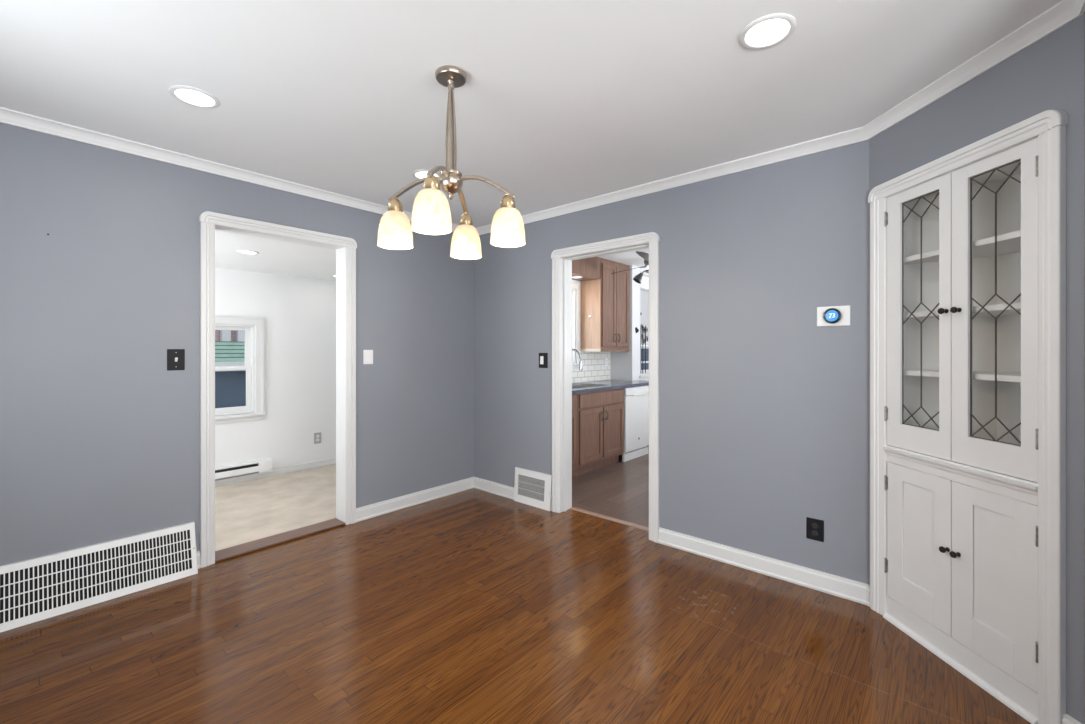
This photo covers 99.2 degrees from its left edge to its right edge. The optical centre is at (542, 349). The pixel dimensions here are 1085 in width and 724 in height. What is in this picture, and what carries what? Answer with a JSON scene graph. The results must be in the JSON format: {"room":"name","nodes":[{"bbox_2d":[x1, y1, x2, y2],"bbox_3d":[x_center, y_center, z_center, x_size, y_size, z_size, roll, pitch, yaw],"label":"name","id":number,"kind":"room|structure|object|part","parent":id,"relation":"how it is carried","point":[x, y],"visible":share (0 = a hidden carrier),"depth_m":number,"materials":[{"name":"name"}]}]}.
{"room":"dining room","nodes":[
{"label":"dining room","id":0,"kind":"room"},
{"bbox_2d":[197,550,200,568],"bbox_3d":[-2.094,1.270,2.783,0.024,0.101,0.053,0,0,41],"label":"baseboard","id":1,"kind":"structure","parent":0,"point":[198,552],"depth_m":2.79,"materials":[{"name":"white paint"}]},
{"bbox_2d":[0,122,473,565],"bbox_3d":[-1.840,0.085,3.150,0.075,2.470,3.661,0,0,41],"label":"wall","id":2,"kind":"structure","parent":0,"point":[100,440],"depth_m":2.60,"materials":[{"name":"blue paint"}]},
{"bbox_2d":[0,522,197,631],"bbox_3d":[-2.385,1.178,2.398,0.090,0.284,0.960,0,0,41],"label":"air vent","id":3,"kind":"object","parent":2,"relation":"in","point":[33,590],"visible":1,"depth_m":2.42,"materials":[{"name":"white metal"}]},
{"bbox_2d":[167,349,184,369],"bbox_3d":[-2.155,0.057,2.718,0.017,0.125,0.083,0,0,41],"label":"light switch","id":4,"kind":"object","parent":2,"relation":"attached to","point":[175,357],"visible":1,"depth_m":2.72,"materials":[{"name":"black plastic"}]},
{"bbox_2d":[199,211,356,567],"bbox_3d":[-1.809,0.236,3.220,0.180,2.168,0.990,0,0,41],"label":"door frame","id":5,"kind":"structure","parent":2,"relation":"in","point":[345,247],"depth_m":3.21,"materials":[{"name":"white paint"}]},
{"bbox_3d":[-2.051,0.272,2.832,0.024,2.097,0.075,0,0,41],"label":"casing","id":6,"kind":"part","parent":5,"relation":"part of","materials":[{"name":"white paint"}]},
{"bbox_3d":[-1.753,-0.812,3.171,0.030,0.071,0.990,0,0,41],"label":"head casing","id":7,"kind":"part","parent":5,"relation":"part of","materials":[{"name":"white paint"}]},
{"bbox_3d":[-1.459,0.272,3.513,0.024,2.097,0.075,0,0,41],"label":"casing","id":8,"kind":"part","parent":5,"relation":"part of","materials":[{"name":"white paint"}]},
{"bbox_2d":[363,350,372,363],"bbox_3d":[-1.367,0.055,3.629,0.011,0.112,0.080,0,0,41],"label":"light switch","id":9,"kind":"object","parent":2,"relation":"attached to","point":[367,354],"visible":1,"depth_m":3.62,"materials":[{"name":"white plastic"}]},
{"bbox_2d":[356,477,513,521],"bbox_3d":[-0.836,1.270,3.812,0.573,0.101,1.195,0,0,41],"label":"baseboard","id":10,"kind":"structure","parent":2,"relation":"attached to","point":[394,504],"depth_m":4.05,"materials":[{"name":"white paint"}]},
{"bbox_2d":[215,267,335,467],"bbox_3d":[-3.169,0.260,4.570,0.140,2.120,4.060,0,0,41],"label":"wall","id":11,"kind":"structure","parent":0,"point":[298,313],"depth_m":4.96,"materials":[{"name":"white paint"}]},
{"bbox_2d":[215,316,264,423],"bbox_3d":[-3.256,0.192,4.440,0.180,1.046,1.014,0,0,41],"label":"window","id":12,"kind":"structure","parent":11,"relation":"in","point":[253,327],"depth_m":4.72,"materials":[{"name":"white paint"}]},
{"bbox_3d":[-3.291,-0.017,4.471,0.030,0.434,0.806,0,0,41],"label":"sash","id":13,"kind":"part","parent":12,"relation":"part of","materials":[{"name":"white paint"}]},
{"bbox_3d":[-3.263,0.392,4.447,0.030,0.454,0.806,0,0,41],"label":"sash","id":14,"kind":"part","parent":12,"relation":"part of","materials":[{"name":"white paint"}]},
{"bbox_3d":[-3.271,0.193,4.453,0.140,0.898,0.850,0,0,41],"label":"frame","id":15,"kind":"part","parent":12,"relation":"part of","materials":[{"name":"white paint"}]},
{"bbox_2d":[215,459,271,480],"bbox_3d":[-3.358,1.199,4.196,0.066,0.118,1.627,0,0,41],"label":"baseboard heater","id":16,"kind":"object","parent":11,"relation":"attached to","point":[257,467],"visible":0.31,"depth_m":4.60,"materials":[{"name":"white metal"}]},
{"bbox_3d":[-3.336,1.207,4.176,0.007,0.058,1.377,0,0,41],"label":"panel","id":17,"kind":"part","parent":16,"relation":"part of","materials":[{"name":"white metal"}]},
{"bbox_2d":[215,457,335,485],"bbox_3d":[-3.109,1.279,4.518,0.020,0.074,3.860,0,0,41],"label":"baseboard","id":18,"kind":"structure","parent":11,"relation":"attached to","point":[330,461],"depth_m":4.92,"materials":[{"name":"white paint"}]},
{"bbox_2d":[314,432,320,443],"bbox_3d":[-2.528,0.990,5.195,0.009,0.122,0.078,0,0,41],"label":"wall outlet","id":19,"kind":"object","parent":11,"relation":"attached to","point":[317,436],"visible":1,"depth_m":5.19,"materials":[{"name":"white plastic"}]},
{"bbox_2d":[215,464,335,550],"bbox_3d":[-2.427,1.333,3.925,1.827,0.034,3.860,0,0,41],"label":"floor","id":20,"kind":"structure","parent":0,"point":[255,509],"depth_m":3.94,"materials":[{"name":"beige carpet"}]},
{"bbox_2d":[215,230,335,280],"bbox_3d":[-2.493,-0.825,3.982,1.852,0.050,4.060,0,0,41],"label":"ceiling","id":21,"kind":"structure","parent":0,"point":[274,256],"depth_m":3.95,"materials":[{"name":"white paint"}]},
{"bbox_2d":[237,250,258,254],"bbox_3d":[-2.404,-0.796,3.772,0.150,0.007,0.150,0,0,41],"label":"recessed light","id":22,"kind":"object","parent":21,"relation":"in","point":[238,251],"visible":1,"depth_m":3.77,"materials":[{"name":"white plastic"}]},
{"bbox_2d":[0,451,1030,723],"bbox_3d":[2.244,1.335,2.117,7.590,0.030,7.460,0,0,41],"label":"floor","id":23,"kind":"structure","parent":0,"point":[471,606],"depth_m":2.10,"materials":[{"name":"brown wood"}]},
{"bbox_2d":[572,394,576,469],"bbox_3d":[-0.085,0.882,4.667,0.668,0.875,0.692,0,0,41],"label":"base cabinet","id":24,"kind":"object","parent":23,"relation":"on","point":[574,396],"visible":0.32,"depth_m":4.68,"materials":[{"name":"brown wood"}]},
{"bbox_3d":[0.135,0.532,4.477,0.020,0.145,0.635,0,0,41],"label":"drawer","id":25,"kind":"part","parent":24,"relation":"part of","materials":[{"name":"brown wood"}]},
{"bbox_2d":[572,388,623,476],"bbox_3d":[0.442,0.882,5.273,0.668,0.875,0.910,0,0,41],"label":"base cabinet","id":26,"kind":"object","parent":23,"relation":"on","point":[600,414],"visible":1,"depth_m":5.03,"materials":[{"name":"brown wood"}]},
{"bbox_3d":[0.520,0.907,4.919,0.020,0.560,0.417,0,0,41],"label":"door","id":27,"kind":"part","parent":26,"relation":"part of","materials":[{"name":"brown wood"}]},
{"bbox_3d":[0.663,0.532,5.084,0.020,0.145,0.855,0,0,41],"label":"false drawer","id":28,"kind":"part","parent":26,"relation":"part of","materials":[{"name":"brown wood"}]},
{"bbox_2d":[572,380,648,393],"bbox_3d":[0.468,0.426,5.321,0.645,0.036,2.475,0,0,41],"label":"countertop","id":29,"kind":"structure","parent":26,"relation":"on","point":[610,384],"depth_m":5.47,"materials":[{"name":"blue stone"}]},
{"bbox_2d":[572,348,582,369],"bbox_3d":[0.350,0.194,5.407,0.297,0.428,0.115,0,0,41],"label":"kitchen faucet","id":30,"kind":"object","parent":29,"relation":"on","point":[575,350],"visible":0.54,"depth_m":5.31,"materials":[{"name":"silver metal"}]},
{"bbox_3d":[0.339,0.154,5.390,0.275,0.347,0.025,0,0,36],"label":"spout","id":31,"kind":"part","parent":30,"relation":"part of","materials":[{"name":"silver metal"}]},
{"bbox_2d":[572,383,605,388],"bbox_3d":[0.418,0.502,5.268,0.416,0.187,0.656,0,0,41],"label":"sink","id":32,"kind":"object","parent":29,"relation":"in","point":[576,386],"visible":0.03,"depth_m":5.57,"materials":[{"name":"metal"}]},
{"bbox_3d":[0.807,0.907,5.250,0.020,0.560,0.417,0,0,41],"label":"door","id":33,"kind":"part","parent":26,"relation":"part of","materials":[{"name":"brown wood"}]},
{"bbox_2d":[622,385,648,461],"bbox_3d":[0.945,0.884,5.850,0.640,0.872,0.600,0,0,41],"label":"dishwasher","id":34,"kind":"object","parent":23,"relation":"on","point":[636,399],"visible":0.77,"depth_m":5.62,"materials":[{"name":"white metal"}]},
{"bbox_3d":[1.158,0.495,5.665,0.046,0.090,0.594,0,0,41],"label":"control panel","id":35,"kind":"part","parent":34,"relation":"part of","materials":[{"name":"white plastic"}]},
{"bbox_2d":[868,110,1067,723],"bbox_3d":[1.877,0.249,1.970,0.375,2.142,0.833,0,0,-4],"label":"tall cabinet","id":36,"kind":"object","parent":23,"relation":"on","point":[968,244],"visible":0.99,"depth_m":1.92,"materials":[{"name":"white paint"}]},
{"bbox_3d":[1.691,0.283,2.325,0.024,2.074,0.083,0,0,-4],"label":"casing","id":37,"kind":"part","parent":36,"relation":"part of","materials":[{"name":"white paint"}]},
{"bbox_3d":[1.724,0.882,2.118,0.022,0.663,0.330,0,0,-4],"label":"panel door","id":38,"kind":"part","parent":36,"relation":"part of","materials":[{"name":"white paint"}]},
{"bbox_3d":[1.724,-0.141,2.118,0.022,1.218,0.332,0,0,-4],"label":"glazed door","id":39,"kind":"part","parent":36,"relation":"part of","materials":[{"name":"white paint"}]},
{"bbox_3d":[1.706,-0.166,1.969,0.034,0.027,0.027,0,0,-4],"label":"knob","id":40,"kind":"part","parent":36,"relation":"part of","materials":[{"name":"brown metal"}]},
{"bbox_3d":[1.707,0.848,1.963,0.034,0.027,0.027,0,0,-4],"label":"knob","id":41,"kind":"part","parent":36,"relation":"part of","materials":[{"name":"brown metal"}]},
{"bbox_3d":[1.710,0.848,1.915,0.034,0.027,0.027,0,0,-4],"label":"knob","id":42,"kind":"part","parent":36,"relation":"part of","materials":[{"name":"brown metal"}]},
{"bbox_3d":[1.710,-0.166,1.912,0.034,0.027,0.027,0,0,-4],"label":"knob","id":43,"kind":"part","parent":36,"relation":"part of","materials":[{"name":"brown metal"}]},
{"bbox_3d":[1.716,0.497,1.954,0.018,0.036,0.661,0,0,-4],"label":"waist moulding","id":44,"kind":"part","parent":36,"relation":"part of","materials":[{"name":"white paint"}]},
{"bbox_3d":[1.714,1.310,1.954,0.020,0.020,0.661,0,0,-4],"label":"shoe moulding","id":45,"kind":"part","parent":36,"relation":"part of","materials":[{"name":"white paint"}]},
{"bbox_2d":[904,370,1020,381],"bbox_3d":[1.907,0.109,1.968,0.289,0.024,0.697,0,0,-4],"label":"shelf","id":46,"kind":"object","parent":36,"relation":"attached to","point":[978,375],"depth_m":1.99,"materials":[{"name":"white paint"}]},
{"bbox_2d":[904,302,1020,318],"bbox_3d":[1.907,-0.166,1.968,0.289,0.024,0.697,0,0,-4],"label":"shelf","id":47,"kind":"object","parent":36,"relation":"attached to","point":[995,310],"depth_m":2.00,"materials":[{"name":"white paint"}]},
{"bbox_2d":[904,230,1020,264],"bbox_3d":[1.907,-0.434,1.968,0.289,0.024,0.697,0,0,-4],"label":"shelf","id":48,"kind":"object","parent":36,"relation":"attached to","point":[1009,244],"depth_m":1.98,"materials":[{"name":"white paint"}]},
{"bbox_3d":[1.713,-0.788,1.958,0.030,0.068,0.833,0,0,-4],"label":"head casing","id":49,"kind":"part","parent":36,"relation":"part of","materials":[{"name":"white paint"}]},
{"bbox_3d":[1.747,0.882,1.789,0.022,0.663,0.320,0,0,-4],"label":"panel door","id":50,"kind":"part","parent":36,"relation":"part of","materials":[{"name":"white paint"}]},
{"bbox_3d":[1.747,-0.141,1.788,0.022,1.218,0.322,0,0,-4],"label":"glazed door","id":51,"kind":"part","parent":36,"relation":"part of","materials":[{"name":"white paint"}]},
{"bbox_3d":[1.742,0.283,1.587,0.024,2.074,0.075,0,0,-4],"label":"casing","id":52,"kind":"part","parent":36,"relation":"part of","materials":[{"name":"white paint"}]},
{"bbox_2d":[0,0,1061,278],"bbox_3d":[0.867,-1.165,3.381,4.012,0.070,7.560,0,0,41],"label":"ceiling","id":53,"kind":"structure","parent":0,"point":[560,102],"depth_m":1.96,"materials":[{"name":"paint"}]},
{"bbox_2d":[169,85,219,108],"bbox_3d":[-1.579,-1.147,2.100,0.186,0.007,0.186,0,0,41],"label":"recessed light","id":54,"kind":"object","parent":53,"relation":"in","point":[192,96],"visible":1,"depth_m":2.09,"materials":[{"name":"white plastic"}]},
{"bbox_2d":[412,170,439,178],"bbox_3d":[-0.763,-1.147,3.040,0.186,0.007,0.186,0,0,41],"label":"recessed light","id":55,"kind":"object","parent":53,"relation":"in","point":[418,174],"visible":0.51,"depth_m":3.01,"materials":[{"name":"white plastic"}]},
{"bbox_2d":[377,65,524,258],"bbox_3d":[-0.381,-0.794,1.925,0.483,0.712,0.483,0,0,-40],"label":"chandelier","id":56,"kind":"object","parent":53,"relation":"hanging from","point":[431,214],"visible":1,"depth_m":1.89,"materials":[{"name":"white glass"}]},
{"bbox_3d":[-0.620,-0.510,1.948,0.144,0.144,0.144,0,0,41],"label":"lamp shade","id":57,"kind":"part","parent":56,"relation":"part of","materials":[{"name":"white glass"}]},
{"bbox_3d":[-0.533,-0.673,1.940,0.236,0.100,0.020,0,0,5],"label":"arm","id":58,"kind":"part","parent":56,"relation":"part of","materials":[{"name":"silver metal"}]},
{"bbox_3d":[-0.404,-0.510,1.687,0.144,0.144,0.144,0,0,41],"label":"lamp shade","id":59,"kind":"part","parent":56,"relation":"part of","materials":[{"name":"white glass"}]},
{"bbox_3d":[-0.396,-0.673,1.773,0.020,0.100,0.236,0,0,6],"label":"arm","id":60,"kind":"part","parent":56,"relation":"part of","materials":[{"name":"silver metal"}]},
{"bbox_3d":[-0.394,-0.914,1.927,0.017,0.360,0.020,0,0,7],"label":"stem blade","id":61,"kind":"part","parent":56,"relation":"part of","materials":[{"name":"silver metal"}]},
{"bbox_3d":[-0.383,-0.914,1.913,0.020,0.360,0.017,0,0,7],"label":"stem blade","id":62,"kind":"part","parent":56,"relation":"part of","materials":[{"name":"silver metal"}]},
{"bbox_3d":[-0.380,-0.914,1.938,0.020,0.360,0.017,0,0,7],"label":"stem blade","id":63,"kind":"part","parent":56,"relation":"part of","materials":[{"name":"silver metal"}]},
{"bbox_3d":[-0.369,-0.914,1.924,0.017,0.360,0.020,0,0,7],"label":"stem blade","id":64,"kind":"part","parent":56,"relation":"part of","materials":[{"name":"silver metal"}]},
{"bbox_3d":[-0.367,-0.673,2.078,0.020,0.100,0.236,0,0,6],"label":"arm","id":65,"kind":"part","parent":56,"relation":"part of","materials":[{"name":"silver metal"}]},
{"bbox_3d":[-0.358,-0.510,2.164,0.144,0.144,0.144,0,0,41],"label":"lamp shade","id":66,"kind":"part","parent":56,"relation":"part of","materials":[{"name":"white glass"}]},
{"bbox_3d":[-0.229,-0.673,1.911,0.236,0.100,0.020,0,0,5],"label":"arm","id":67,"kind":"part","parent":56,"relation":"part of","materials":[{"name":"silver metal"}]},
{"bbox_3d":[-0.142,-0.510,1.903,0.144,0.144,0.144,0,0,41],"label":"lamp shade","id":68,"kind":"part","parent":56,"relation":"part of","materials":[{"name":"white glass"}]},
{"bbox_2d":[611,251,648,283],"bbox_3d":[1.076,-0.915,4.897,1.096,0.431,1.140,0,0,41],"label":"ceiling fan","id":69,"kind":"object","parent":53,"relation":"hanging from","point":[638,278],"visible":0.27,"depth_m":4.83,"materials":[{"name":"grey metal"}]},
{"bbox_3d":[1.002,-0.757,4.864,0.098,0.116,0.100,0,0,41],"label":"lamp shade","id":70,"kind":"part","parent":69,"relation":"part of","materials":[{"name":"black metal"}]},
{"bbox_3d":[1.015,-0.907,4.511,0.132,0.039,0.500,0,0,23],"label":"blade","id":71,"kind":"part","parent":69,"relation":"part of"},
{"bbox_2d":[739,13,795,49],"bbox_3d":[0.812,-1.147,1.671,0.186,0.007,0.186,0,0,41],"label":"recessed light","id":72,"kind":"object","parent":53,"relation":"in","point":[770,30],"visible":1,"depth_m":1.66,"materials":[{"name":"white plastic"}]},
{"bbox_2d":[572,280,609,382],"bbox_3d":[0.126,0.095,5.519,0.129,2.450,2.344,0,0,41],"label":"wall","id":73,"kind":"structure","parent":0,"point":[593,363],"depth_m":6.01,"materials":[{"name":"tile"}]},
{"bbox_2d":[572,283,579,368],"bbox_3d":[0.146,-0.295,5.518,0.160,1.061,0.864,0,0,41],"label":"window","id":74,"kind":"structure","parent":73,"relation":"in","point":[575,287],"depth_m":5.76,"materials":[{"name":"white paint"}]},
{"bbox_3d":[0.131,-0.300,5.531,0.120,0.923,0.720,0,0,41],"label":"frame","id":75,"kind":"part","parent":74,"relation":"part of","materials":[{"name":"white paint"}]},
{"bbox_2d":[572,257,599,280],"bbox_3d":[0.309,-1.000,5.416,0.300,0.260,0.860,0,0,41],"label":"trim","id":76,"kind":"structure","parent":73,"relation":"attached to","point":[588,268],"depth_m":5.47,"materials":[{"name":"brown wood"}]},
{"bbox_2d":[580,258,628,351],"bbox_3d":[0.838,-0.554,5.982,0.351,1.148,0.701,0,0,41],"label":"upper cabinet","id":77,"kind":"object","parent":73,"relation":"attached to","point":[606,298],"visible":0.99,"depth_m":5.80,"materials":[{"name":"brown wood"}]},
{"bbox_3d":[0.593,0.003,5.740,0.300,0.035,0.014,0,0,41],"label":"rail","id":78,"kind":"part","parent":77,"relation":"part of","materials":[{"name":"beige wood"}]},
{"bbox_3d":[0.594,-0.442,5.743,0.298,0.853,0.008,0,0,41],"label":"panel","id":79,"kind":"part","parent":77,"relation":"part of","materials":[{"name":"brown wood"}]},
{"bbox_3d":[0.832,-0.555,5.774,0.020,1.023,0.304,0,0,41],"label":"door","id":80,"kind":"part","parent":77,"relation":"part of","materials":[{"name":"brown wood"}]},
{"bbox_3d":[1.039,-0.555,6.012,0.020,1.023,0.306,0,0,41],"label":"door","id":81,"kind":"part","parent":77,"relation":"part of","materials":[{"name":"brown wood"}]},
{"bbox_2d":[610,265,648,380],"bbox_3d":[1.473,0.095,6.816,0.460,2.450,1.380,0,0,41],"label":"wall","id":82,"kind":"structure","parent":0,"point":[623,365],"depth_m":6.21,"materials":[{"name":"white paint"}]},
{"bbox_2d":[639,271,648,377],"bbox_3d":[1.588,-0.351,6.682,0.170,1.461,0.970,0,0,41],"label":"window","id":83,"kind":"structure","parent":82,"relation":"in","point":[645,275],"depth_m":6.33,"materials":[{"name":"white paint"}]},
{"bbox_2d":[640,287,648,343],"bbox_3d":[1.613,-0.476,6.660,0.040,0.772,0.870,0,0,41],"label":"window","id":84,"kind":"structure","parent":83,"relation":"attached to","point":[644,292],"depth_m":6.46,"materials":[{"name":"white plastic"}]},
{"bbox_2d":[641,324,647,372],"bbox_3d":[1.409,-0.017,6.401,0.012,0.675,0.220,0,0,41],"label":"scroll ornament","id":85,"kind":"object","parent":83,"relation":"hanging from","point":[644,329],"visible":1,"depth_m":6.40,"materials":[{"name":"black metal"}]},
{"bbox_3d":[1.389,-0.010,6.378,0.012,0.660,0.142,0,0,41],"label":"rod","id":86,"kind":"part","parent":85,"relation":"part of","materials":[{"name":"black metal"}]},
{"bbox_2d":[474,140,868,584],"bbox_3d":[0.551,0.085,3.448,3.143,2.470,0.075,0,0,41],"label":"wall","id":87,"kind":"structure","parent":0,"point":[764,408],"depth_m":2.83,"materials":[{"name":"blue paint"}]},
{"bbox_2d":[514,467,551,510],"bbox_3d":[-0.083,1.175,3.927,0.418,0.289,0.034,0,0,41],"label":"air vent","id":88,"kind":"object","parent":87,"relation":"in","point":[534,489],"visible":1,"depth_m":3.92,"materials":[{"name":"white metal"}]},
{"bbox_2d":[518,475,543,500],"bbox_3d":[-0.099,1.171,3.933,0.303,0.174,0.013,0,0,41],"label":"grille","id":89,"kind":"object","parent":88,"relation":"attached to","point":[531,487],"depth_m":3.93,"materials":[{"name":"white metal"}]},
{"bbox_2d":[539,353,547,367],"bbox_3d":[0.004,0.087,3.866,0.096,0.126,0.011,0,0,41],"label":"light switch","id":90,"kind":"object","parent":87,"relation":"attached to","point":[543,357],"visible":1,"depth_m":3.86,"materials":[{"name":"black plastic"}]},
{"bbox_2d":[551,232,659,542],"bbox_3d":[0.496,0.254,3.544,0.956,2.135,0.208,0,0,41],"label":"door frame","id":91,"kind":"structure","parent":87,"relation":"in","point":[562,258],"depth_m":3.74,"materials":[{"name":"white paint"}]},
{"bbox_3d":[0.111,0.286,3.764,0.075,2.068,0.024,0,0,41],"label":"casing","id":92,"kind":"part","parent":91,"relation":"part of","materials":[{"name":"white paint"}]},
{"bbox_3d":[0.437,-0.781,3.477,0.956,0.066,0.030,0,0,41],"label":"head casing","id":93,"kind":"part","parent":91,"relation":"part of","materials":[{"name":"white paint"}]},
{"bbox_3d":[0.767,0.286,3.194,0.075,2.068,0.024,0,0,41],"label":"casing","id":94,"kind":"part","parent":91,"relation":"part of","materials":[{"name":"white paint"}]},
{"bbox_2d":[563,509,648,537],"bbox_3d":[0.501,1.326,3.550,0.794,0.012,0.135,0,0,41],"label":"threshold","id":95,"kind":"structure","parent":87,"relation":"in","point":[610,523],"depth_m":3.51,"materials":[{"name":"brown wood"}]},
{"bbox_2d":[658,527,869,606],"bbox_3d":[1.248,1.270,2.766,1.208,0.101,0.039,0,0,41],"label":"baseboard","id":96,"kind":"structure","parent":87,"relation":"attached to","point":[845,588],"depth_m":2.69,"materials":[{"name":"white paint"}]},
{"bbox_2d":[806,517,823,541],"bbox_3d":[1.510,0.995,2.559,0.085,0.118,0.009,0,0,41],"label":"wall outlet","id":97,"kind":"object","parent":87,"relation":"attached to","point":[814,528],"visible":1,"depth_m":2.56,"materials":[{"name":"black plastic"}]},
{"bbox_2d":[812,523,817,528],"bbox_3d":[1.508,0.974,2.557,0.034,0.034,0.002,0,0,41],"label":"receptacle","id":98,"kind":"object","parent":97,"relation":"attached to","point":[814,525],"depth_m":2.56,"materials":[{"name":"black plastic"}]},
{"bbox_2d":[812,530,817,535],"bbox_3d":[1.508,1.015,2.557,0.034,0.034,0.002,0,0,41],"label":"receptacle","id":99,"kind":"object","parent":97,"relation":"attached to","point":[814,532],"depth_m":2.56,"materials":[{"name":"black plastic"}]},
{"bbox_2d":[817,305,849,325],"bbox_3d":[1.566,-0.183,2.492,0.156,0.107,0.035,0,0,41],"label":"thermostat","id":100,"kind":"object","parent":87,"relation":"attached to","point":[831,315],"visible":1,"depth_m":2.48,"materials":[{"name":"white plastic"}]},
{"bbox_2d":[869,15,1082,723],"bbox_3d":[1.759,0.085,1.955,0.060,2.470,0.900,0,0,-4],"label":"wall","id":101,"kind":"structure","parent":0,"point":[1047,74],"depth_m":1.57,"materials":[{"name":"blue paint"}]},
{"bbox_2d":[0,0,1084,234],"bbox_3d":[-0.385,-1.121,1.902,3.760,0.058,3.486,0,0,41],"label":"trim","id":102,"kind":"structure","parent":101,"relation":"attached to","point":[1063,12],"depth_m":2.49,"materials":[{"name":"paint"}]},
{"bbox_2d":[1083,12,1084,723],"bbox_3d":[1.145,0.085,0.705,0.120,2.470,3.886,0,0,41],"label":"wall","id":103,"kind":"structure","parent":0,"point":[1084,12],"depth_m":1.49,"materials":[{"name":"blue paint"}]},
{"bbox_2d":[1062,714,1081,723],"bbox_3d":[1.601,1.270,1.359,0.050,0.101,0.492,0,0,41],"label":"baseboard","id":104,"kind":"structure","parent":103,"relation":"attached to","point":[1067,719],"depth_m":1.53,"materials":[{"name":"white paint"}]},
{"label":"outside","id":105,"kind":"structure","parent":0,"visible":0},
{"bbox_3d":[-12.748,1.930,12.406,24.480,0.020,30.000,0,0,41],"label":"ground","id":106,"kind":"structure","parent":105,"visible":0},
{"bbox_2d":[215,330,244,361],"bbox_3d":[-9.582,-1.680,10.317,4.800,7.200,15.800,0,0,41],"label":"house","id":107,"kind":"structure","parent":106,"relation":"on","point":[220,335],"depth_m":10.14,"materials":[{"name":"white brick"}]},
{"bbox_3d":[-6.945,-0.655,10.118,0.160,5.150,0.160,0,0,41],"label":"post","id":108,"kind":"part","parent":107,"relation":"part of","materials":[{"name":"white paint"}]},
{"bbox_3d":[-6.748,-0.655,10.345,0.160,5.150,0.160,0,0,41],"label":"post","id":109,"kind":"part","parent":107,"relation":"part of","materials":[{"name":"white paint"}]},
{"bbox_2d":[215,341,245,407],"bbox_3d":[-6.497,0.897,6.443,3.340,2.045,7.400,0,0,41],"label":"garage","id":110,"kind":"structure","parent":106,"relation":"on","point":[230,385],"depth_m":6.53,"materials":[{"name":"blue"}]},
{"bbox_2d":[641,346,648,369],"bbox_3d":[0.484,0.920,10.921,6.400,2.000,0.180,0,0,41],"label":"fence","id":111,"kind":"object","parent":106,"relation":"on","point":[647,347],"visible":0.02,"depth_m":9.42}
]}

